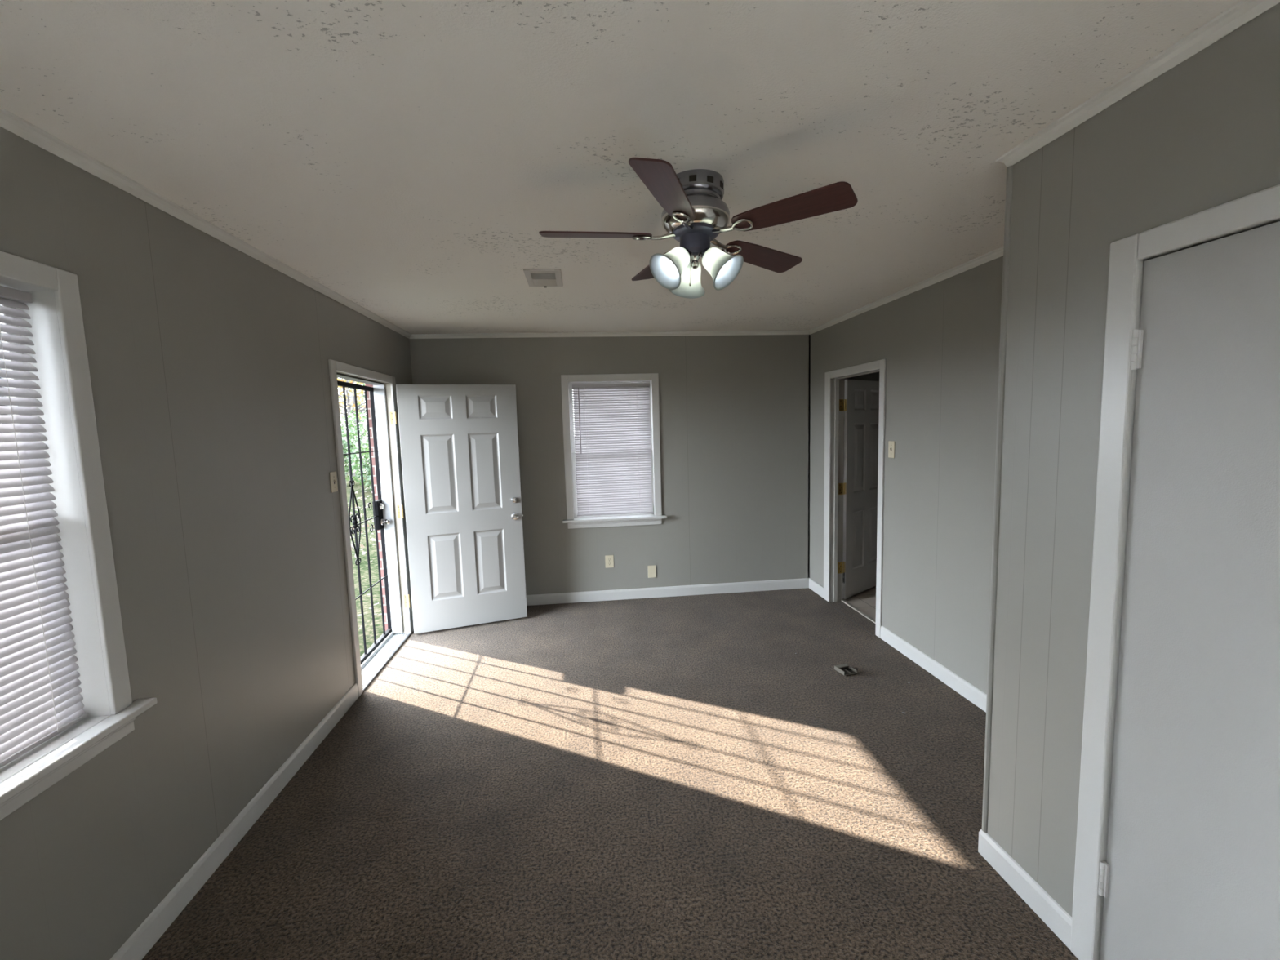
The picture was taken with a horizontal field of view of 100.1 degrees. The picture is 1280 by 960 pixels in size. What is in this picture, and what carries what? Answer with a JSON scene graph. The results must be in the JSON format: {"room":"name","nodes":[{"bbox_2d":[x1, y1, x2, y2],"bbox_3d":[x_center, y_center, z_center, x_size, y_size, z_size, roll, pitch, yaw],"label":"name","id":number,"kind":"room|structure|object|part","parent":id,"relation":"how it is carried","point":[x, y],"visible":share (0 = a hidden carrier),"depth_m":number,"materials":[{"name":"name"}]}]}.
{"room":"empty living room","nodes":[
{"label":"empty living room","id":0,"kind":"room"},
{"bbox_2d":[0,126,413,959],"bbox_3d":[-1.517,0.417,0.277,0.125,2.510,9.197,-2,6,-6],"label":"wall","id":1,"kind":"structure","parent":0,"point":[208,363],"depth_m":1.92,"materials":[{"name":"grey paint"}]},
{"bbox_2d":[0,250,157,820],"bbox_3d":[-1.588,0.144,1.110,0.180,1.376,1.073,-2,6,-6],"label":"window","id":2,"kind":"structure","parent":1,"relation":"in","point":[55,312],"depth_m":1.53,"materials":[{"name":"grey"}]},
{"bbox_3d":[-1.671,-0.148,1.071,0.004,0.600,0.810,-2,6,-6],"label":"pane","id":3,"kind":"part","parent":2,"relation":"part of","materials":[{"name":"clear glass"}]},
{"bbox_3d":[-1.671,-0.155,1.070,0.024,0.646,0.870,-2,6,-6],"label":"sash","id":4,"kind":"part","parent":2,"relation":"part of","materials":[{"name":"grey plastic"}]},
{"bbox_2d":[0,285,88,768],"bbox_3d":[-1.605,0.135,1.103,0.030,1.212,0.838,-2,6,-6],"label":"window blind","id":5,"kind":"object","parent":2,"relation":"attached to","point":[41,699],"visible":1,"depth_m":1.43,"materials":[{"name":"grey plastic"}]},
{"bbox_3d":[-1.639,0.109,1.422,0.030,1.182,0.002,-2,6,-6],"label":"ladder cord","id":6,"kind":"part","parent":5,"relation":"part of","materials":[{"name":"white plastic"}]},
{"bbox_3d":[-1.587,0.731,1.163,0.020,0.014,0.838,-2,6,-6],"label":"rail","id":7,"kind":"part","parent":5,"relation":"part of","materials":[{"name":"grey plastic"}]},
{"bbox_3d":[-1.546,0.101,1.109,0.015,1.294,0.996,-2,6,-6],"label":"casing","id":8,"kind":"part","parent":2,"relation":"part of","materials":[{"name":"grey wood"}]},
{"bbox_3d":[-1.570,0.757,1.171,0.180,0.022,1.073,-2,6,-6],"label":"sill","id":9,"kind":"part","parent":2,"relation":"part of","materials":[{"name":"grey wood"}]},
{"bbox_2d":[0,106,411,338],"bbox_3d":[-1.468,-0.790,0.102,0.028,0.036,9.072,-2,6,-6],"label":"crown molding","id":10,"kind":"structure","parent":1,"relation":"attached to","point":[10,122],"depth_m":1.82,"materials":[{"name":"white paint"}]},
{"bbox_2d":[109,682,358,959],"bbox_3d":[-1.324,1.646,-0.435,0.012,0.096,7.511,-2,6,-6],"label":"baseboard","id":11,"kind":"structure","parent":1,"relation":"attached to","point":[145,936],"depth_m":2.05,"materials":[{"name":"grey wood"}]},
{"bbox_2d":[329,471,337,493],"bbox_3d":[-1.759,0.011,3.091,0.016,0.117,0.078,-2,6,-6],"label":"light switch","id":12,"kind":"object","parent":1,"relation":"attached to","point":[333,478],"visible":1,"depth_m":3.08,"materials":[{"name":"beige plastic"}]},
{"bbox_2d":[328,359,527,697],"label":"door","id":13,"kind":"structure","parent":1,"relation":"in","point":[459,452],"depth_m":4.25,"materials":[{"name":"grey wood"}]},
{"bbox_2d":[337,380,391,664],"bbox_3d":[-1.938,0.298,3.705,0.104,1.927,1.050,-2,6,-6],"label":"security gate","id":14,"kind":"object","parent":13,"relation":"attached to","point":[377,504],"visible":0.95,"depth_m":3.96,"materials":[{"name":"black metal"}]},
{"bbox_3d":[-1.963,0.298,3.660,0.011,0.531,0.099,-2,6,-6],"label":"bowed rod","id":15,"kind":"part","parent":14,"relation":"part of","materials":[{"name":"black metal"}]},
{"bbox_3d":[-1.973,0.290,3.748,0.011,0.531,0.099,-2,6,-6],"label":"bowed rod","id":16,"kind":"part","parent":14,"relation":"part of","materials":[{"name":"black metal"}]},
{"bbox_3d":[-1.963,0.323,4.152,0.062,0.052,0.052,-2,6,-6],"label":"knob","id":17,"kind":"part","parent":14,"relation":"part of","materials":[{"name":"silver metal"}]},
{"bbox_3d":[-1.817,0.267,3.723,0.015,2.039,1.084,-2,6,-6],"label":"casing","id":18,"kind":"part","parent":13,"relation":"part of","materials":[{"name":"grey wood"}]},
{"bbox_3d":[-1.971,1.315,3.833,0.094,0.060,1.070,-2,6,-6],"label":"sill","id":19,"kind":"part","parent":13,"relation":"part of","materials":[{"name":"white wood"}]},
{"bbox_3d":[-1.045,0.299,4.471,0.066,0.066,0.153,-4,6,-21],"label":"knob","id":20,"kind":"part","parent":13,"relation":"part of","materials":[{"name":"silver metal"}]},
{"bbox_2d":[364,383,387,631],"bbox_3d":[-1.636,0.631,0.236,0.055,3.000,9.700,-2,6,-6],"label":"brick wall","id":21,"kind":"structure","parent":0,"point":[366,384],"depth_m":4.25,"materials":[{"name":"red brick"}]},
{"bbox_2d":[408,334,810,595],"bbox_3d":[-0.171,-0.090,4.960,3.573,2.510,0.125,-2,6,-6],"label":"wall","id":22,"kind":"structure","parent":0,"point":[734,411],"depth_m":4.95,"materials":[{"name":"grey paint"}]},
{"bbox_2d":[604,555,613,568],"bbox_3d":[-0.282,0.754,4.962,0.078,0.117,0.009,-2,6,-6],"label":"wall outlet","id":23,"kind":"object","parent":22,"relation":"attached to","point":[609,559],"visible":1,"depth_m":4.96,"materials":[{"name":"beige plastic"}]},
{"bbox_2d":[409,329,809,338],"bbox_3d":[-0.198,-1.294,4.763,3.573,0.036,0.028,-2,6,-6],"label":"crown molding","id":24,"kind":"structure","parent":22,"relation":"attached to","point":[793,331],"depth_m":4.75,"materials":[{"name":"white paint"}]},
{"bbox_2d":[560,373,666,528],"bbox_3d":[-0.251,-0.264,4.906,0.949,1.381,0.180,-2,6,-6],"label":"window","id":25,"kind":"structure","parent":22,"relation":"in","point":[573,521],"depth_m":4.88,"materials":[{"name":"grey wood"}]},
{"bbox_3d":[-0.270,-0.574,4.950,0.746,0.648,0.024,-2,6,-6],"label":"sash","id":26,"kind":"part","parent":25,"relation":"part of","materials":[{"name":"grey"}]},
{"bbox_2d":[572,382,653,515],"bbox_3d":[-0.244,-0.275,4.900,0.700,1.192,0.041,-2,6,-6],"label":"window blind","id":27,"kind":"object","parent":25,"relation":"attached to","point":[612,426],"visible":1,"depth_m":4.90,"materials":[{"name":"grey plastic"}]},
{"bbox_3d":[-0.482,-0.261,4.880,0.002,1.162,0.030,-2,6,-6],"label":"ladder cord","id":28,"kind":"part","parent":27,"relation":"part of","materials":[{"name":"white plastic"}]},
{"bbox_3d":[-0.227,0.311,4.964,0.700,0.014,0.020,-2,6,-6],"label":"rail","id":29,"kind":"part","parent":27,"relation":"part of","materials":[{"name":"grey plastic"}]},
{"bbox_3d":[-0.250,0.033,4.987,0.746,0.608,0.024,-2,6,-6],"label":"sash","id":30,"kind":"part","parent":25,"relation":"part of","materials":[{"name":"grey"}]},
{"bbox_3d":[-0.234,0.352,4.968,0.949,0.022,0.180,-2,6,-6],"label":"sill","id":31,"kind":"part","parent":25,"relation":"part of","materials":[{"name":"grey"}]},
{"bbox_2d":[647,564,656,577],"bbox_3d":[0.112,0.856,5.016,0.078,0.117,0.007,-2,6,-6],"label":"blank plate","id":32,"kind":"object","parent":22,"relation":"attached to","point":[651,569],"visible":1,"depth_m":5.01,"materials":[{"name":"beige plastic"}]},
{"bbox_2d":[526,577,808,605],"bbox_3d":[-0.131,1.067,5.007,3.573,0.096,0.012,-2,6,-6],"label":"baseboard","id":33,"kind":"structure","parent":22,"relation":"attached to","point":[791,584],"depth_m":5.04,"materials":[{"name":"grey wood"}]},
{"bbox_2d":[808,334,810,577],"bbox_3d":[1.601,-0.201,5.088,0.016,2.309,0.016,-2,6,-6],"label":"trim","id":34,"kind":"structure","parent":22,"relation":"attached to","point":[810,335],"depth_m":5.07,"materials":[{"name":"grey paint"}]},
{"bbox_2d":[142,586,1078,959],"bbox_3d":[1.206,1.329,2.737,5.732,0.050,6.300,-2,6,-6],"label":"floor","id":35,"kind":"structure","parent":0,"point":[664,778],"depth_m":2.26,"materials":[{"name":"brown carpet"}]},
{"bbox_2d":[834,663,857,675],"bbox_3d":[1.320,1.214,3.437,0.100,0.026,0.104,-4,6,-18],"label":"junction","id":36,"kind":"object","parent":35,"relation":"on","point":[843,669],"visible":1,"depth_m":3.44,"materials":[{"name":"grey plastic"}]},
{"bbox_2d":[0,0,1241,333],"bbox_3d":[1.313,-1.002,0.744,5.957,0.100,10.020,-2,6,-6],"label":"ceiling","id":37,"kind":"structure","parent":0,"point":[409,159],"depth_m":1.46,"materials":[{"name":"white paint"}]},
{"bbox_2d":[523,268,562,287],"bbox_3d":[-0.531,-1.115,2.972,0.194,0.016,0.320,-2,6,-6],"label":"ceiling vent","id":38,"kind":"object","parent":37,"relation":"in","point":[545,277],"visible":1,"depth_m":2.94,"materials":[{"name":"grey metal"}]},
{"bbox_2d":[538,157,857,298],"bbox_3d":[0.149,-0.844,1.870,0.990,0.384,1.039,-2,6,1],"label":"ceiling fan","id":39,"kind":"object","parent":37,"relation":"hanging from","point":[695,212],"visible":1,"depth_m":1.79,"materials":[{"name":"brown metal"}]},
{"bbox_3d":[-0.152,-0.854,1.868,0.388,0.006,0.120,0,17,-1],"label":"blade","id":40,"kind":"part","parent":39,"relation":"part of","materials":[{"name":"brown wood"}]},
{"bbox_3d":[0.076,-0.876,2.195,0.120,0.006,0.388,-15,9,-18],"label":"blade","id":41,"kind":"part","parent":39,"relation":"part of","materials":[{"name":"brown wood"}]},
{"bbox_3d":[0.080,-0.828,1.547,0.120,0.006,0.388,15,9,17],"label":"blade","id":42,"kind":"part","parent":39,"relation":"part of","materials":[{"name":"brown wood"}]},
{"bbox_3d":[0.104,-0.725,1.818,0.141,0.142,0.129,0,4,-6],"label":"lamp shade","id":43,"kind":"part","parent":39,"relation":"part of","materials":[{"name":"white glass"}]},
{"bbox_3d":[0.125,-0.750,1.837,0.058,0.058,0.045,0,4,-6],"label":"light bulb","id":44,"kind":"part","parent":39,"relation":"part of","materials":[{"name":"white glass"}]},
{"bbox_3d":[0.170,-0.734,1.983,0.128,0.141,0.138,0,6,20],"label":"lamp shade","id":45,"kind":"part","parent":39,"relation":"part of","materials":[{"name":"white glass"}]},
{"bbox_3d":[0.174,-0.734,1.856,0.007,0.124,0.007,0,4,-6],"label":"pull chain","id":46,"kind":"part","parent":39,"relation":"part of","materials":[{"name":"silver metal"}]},
{"bbox_2d":[698,248,709,257],"bbox_3d":[0.228,-0.781,1.858,0.065,0.055,0.044,3,7,36],"label":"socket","id":47,"kind":"object","parent":39,"relation":"attached to","point":[704,252],"depth_m":1.84,"materials":[{"name":"metal"}]},
{"bbox_3d":[0.285,-0.725,1.824,0.140,0.142,0.133,0,4,-6],"label":"lamp shade","id":48,"kind":"part","parent":39,"relation":"part of","materials":[{"name":"white glass"}]},
{"bbox_3d":[0.469,-0.864,2.076,0.388,0.006,0.120,-3,-8,-36],"label":"blade","id":49,"kind":"part","parent":39,"relation":"part of","materials":[{"name":"brown wood"}]},
{"bbox_3d":[0.462,-0.834,1.659,0.388,0.006,0.120,4,-8,38],"label":"blade","id":50,"kind":"part","parent":39,"relation":"part of","materials":[{"name":"brown wood"}]},
{"bbox_2d":[844,372,879,381],"bbox_3d":[2.656,-0.273,5.975,2.043,2.510,0.100,-2,6,-6],"label":"wall","id":51,"kind":"structure","parent":0,"point":[873,376],"depth_m":5.82,"materials":[{"name":"grey paint"}]},
{"bbox_2d":[809,255,1003,694],"bbox_3d":[1.801,-0.038,3.877,0.115,2.510,4.112,-2,6,-6],"label":"wall","id":52,"kind":"structure","parent":0,"point":[939,342],"depth_m":3.29,"materials":[{"name":"grey paint"}]},
{"bbox_2d":[808,577,823,598],"bbox_3d":[1.656,1.013,5.035,0.012,0.096,0.334,-2,6,-6],"label":"baseboard","id":53,"kind":"structure","parent":52,"relation":"attached to","point":[814,586],"depth_m":5.02,"materials":[{"name":"grey wood"}]},
{"bbox_2d":[823,359,886,638],"bbox_3d":[1.860,0.081,4.603,0.535,2.026,1.490,1,6,22],"label":"door","id":54,"kind":"structure","parent":52,"relation":"in","point":[855,410],"depth_m":4.74,"materials":[{"name":"grey wood"}]},
{"bbox_2d":[888,440,894,457],"bbox_3d":[1.744,-0.212,3.729,0.016,0.117,0.072,-2,6,-6],"label":"light switch","id":55,"kind":"object","parent":52,"relation":"attached to","point":[891,443],"visible":1,"depth_m":3.72,"materials":[{"name":"beige plastic"}]},
{"bbox_2d":[808,246,1004,334],"bbox_3d":[1.735,-1.211,3.388,0.028,0.036,3.184,-2,6,-6],"label":"crown molding","id":56,"kind":"structure","parent":52,"relation":"attached to","point":[997,253],"depth_m":3.33,"materials":[{"name":"white paint"}]},
{"bbox_2d":[880,625,986,712],"bbox_3d":[1.879,1.210,2.999,0.012,0.096,1.918,-2,6,-6],"label":"baseboard","id":57,"kind":"structure","parent":52,"relation":"attached to","point":[956,682],"depth_m":3.32,"materials":[{"name":"grey wood"}]},
{"bbox_2d":[986,3,1279,916],"bbox_3d":[1.608,0.461,-1.049,0.115,2.510,5.888,-2,6,-6],"label":"wall","id":58,"kind":"structure","parent":0,"point":[1203,134],"depth_m":1.58,"materials":[{"name":"grey paint"}]},
{"bbox_2d":[982,165,1013,832],"bbox_3d":[1.233,0.136,1.850,0.024,2.309,0.025,-2,6,-6],"label":"trim","id":59,"kind":"structure","parent":58,"relation":"attached to","point":[1010,169],"depth_m":1.83,"materials":[{"name":"grey paint"}]},
{"bbox_2d":[977,829,1071,949],"bbox_3d":[1.278,1.348,1.795,0.012,0.096,0.381,-2,6,-6],"label":"baseboard","id":60,"kind":"structure","parent":58,"relation":"attached to","point":[1057,919],"depth_m":1.77,"materials":[{"name":"grey wood"}]},
{"bbox_2d":[995,0,1279,167],"bbox_3d":[1.501,-0.748,-1.163,0.028,0.036,5.916,-2,6,-6],"label":"crown molding","id":61,"kind":"structure","parent":58,"relation":"attached to","point":[1245,11],"depth_m":1.30,"materials":[{"name":"white paint"}]},
{"bbox_2d":[1070,184,1279,959],"bbox_3d":[1.359,0.438,1.061,0.166,2.048,0.920,-2,6,-6],"label":"door","id":62,"kind":"structure","parent":58,"relation":"in","point":[1177,856],"depth_m":1.27,"materials":[{"name":"grey wood"}]},
{"label":"outside","id":63,"kind":"structure","parent":0,"visible":0},
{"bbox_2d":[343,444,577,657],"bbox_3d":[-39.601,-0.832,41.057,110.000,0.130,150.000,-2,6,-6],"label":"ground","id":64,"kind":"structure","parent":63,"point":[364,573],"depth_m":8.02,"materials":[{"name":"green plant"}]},
{"bbox_2d":[337,378,365,476],"bbox_3d":[-13.839,-4.937,25.380,4.353,9.698,4.314,-2,6,-6],"label":"tree","id":65,"kind":"object","parent":64,"relation":"on","point":[348,396],"visible":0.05,"depth_m":25.38,"materials":[{"name":"green plant"}]},
{"bbox_2d":[337,377,365,441],"bbox_3d":[-16.529,-6.185,30.890,5.385,11.234,5.435,-2,6,-6],"label":"tree","id":66,"kind":"object","parent":64,"relation":"on","point":[353,382],"visible":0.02,"depth_m":31.03,"materials":[{"name":"green plant"}]},
{"bbox_2d":[337,378,367,457],"bbox_3d":[-21.174,-6.153,40.589,9.753,9.504,9.594,-2,6,-6],"label":"tree","id":67,"kind":"object","parent":64,"relation":"on","point":[350,392],"visible":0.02,"depth_m":40.09,"materials":[{"name":"green plant"}]},
{"bbox_2d":[340,408,368,486],"bbox_3d":[-11.845,-1.321,21.340,2.651,3.201,2.852,0,6,19],"label":"bush","id":68,"kind":"object","parent":64,"relation":"on","point":[353,439],"visible":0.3,"depth_m":21.39,"materials":[{"name":"green plant"}]},
{"bbox_2d":[346,437,372,490],"bbox_3d":[-9.188,-0.718,19.095,1.893,2.301,2.168,2,7,32],"label":"bush","id":69,"kind":"object","parent":64,"relation":"on","point":[365,465],"visible":0.18,"depth_m":18.62,"materials":[{"name":"green plant"}]},
{"bbox_2d":[347,490,382,628],"bbox_3d":[-7.602,1.067,9.426,10.506,0.576,14.781,-2,6,-6],"label":"bush","id":70,"kind":"object","parent":64,"relation":"on","point":[371,539],"visible":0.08,"depth_m":9.14,"materials":[{"name":"green plant"}]}
]}

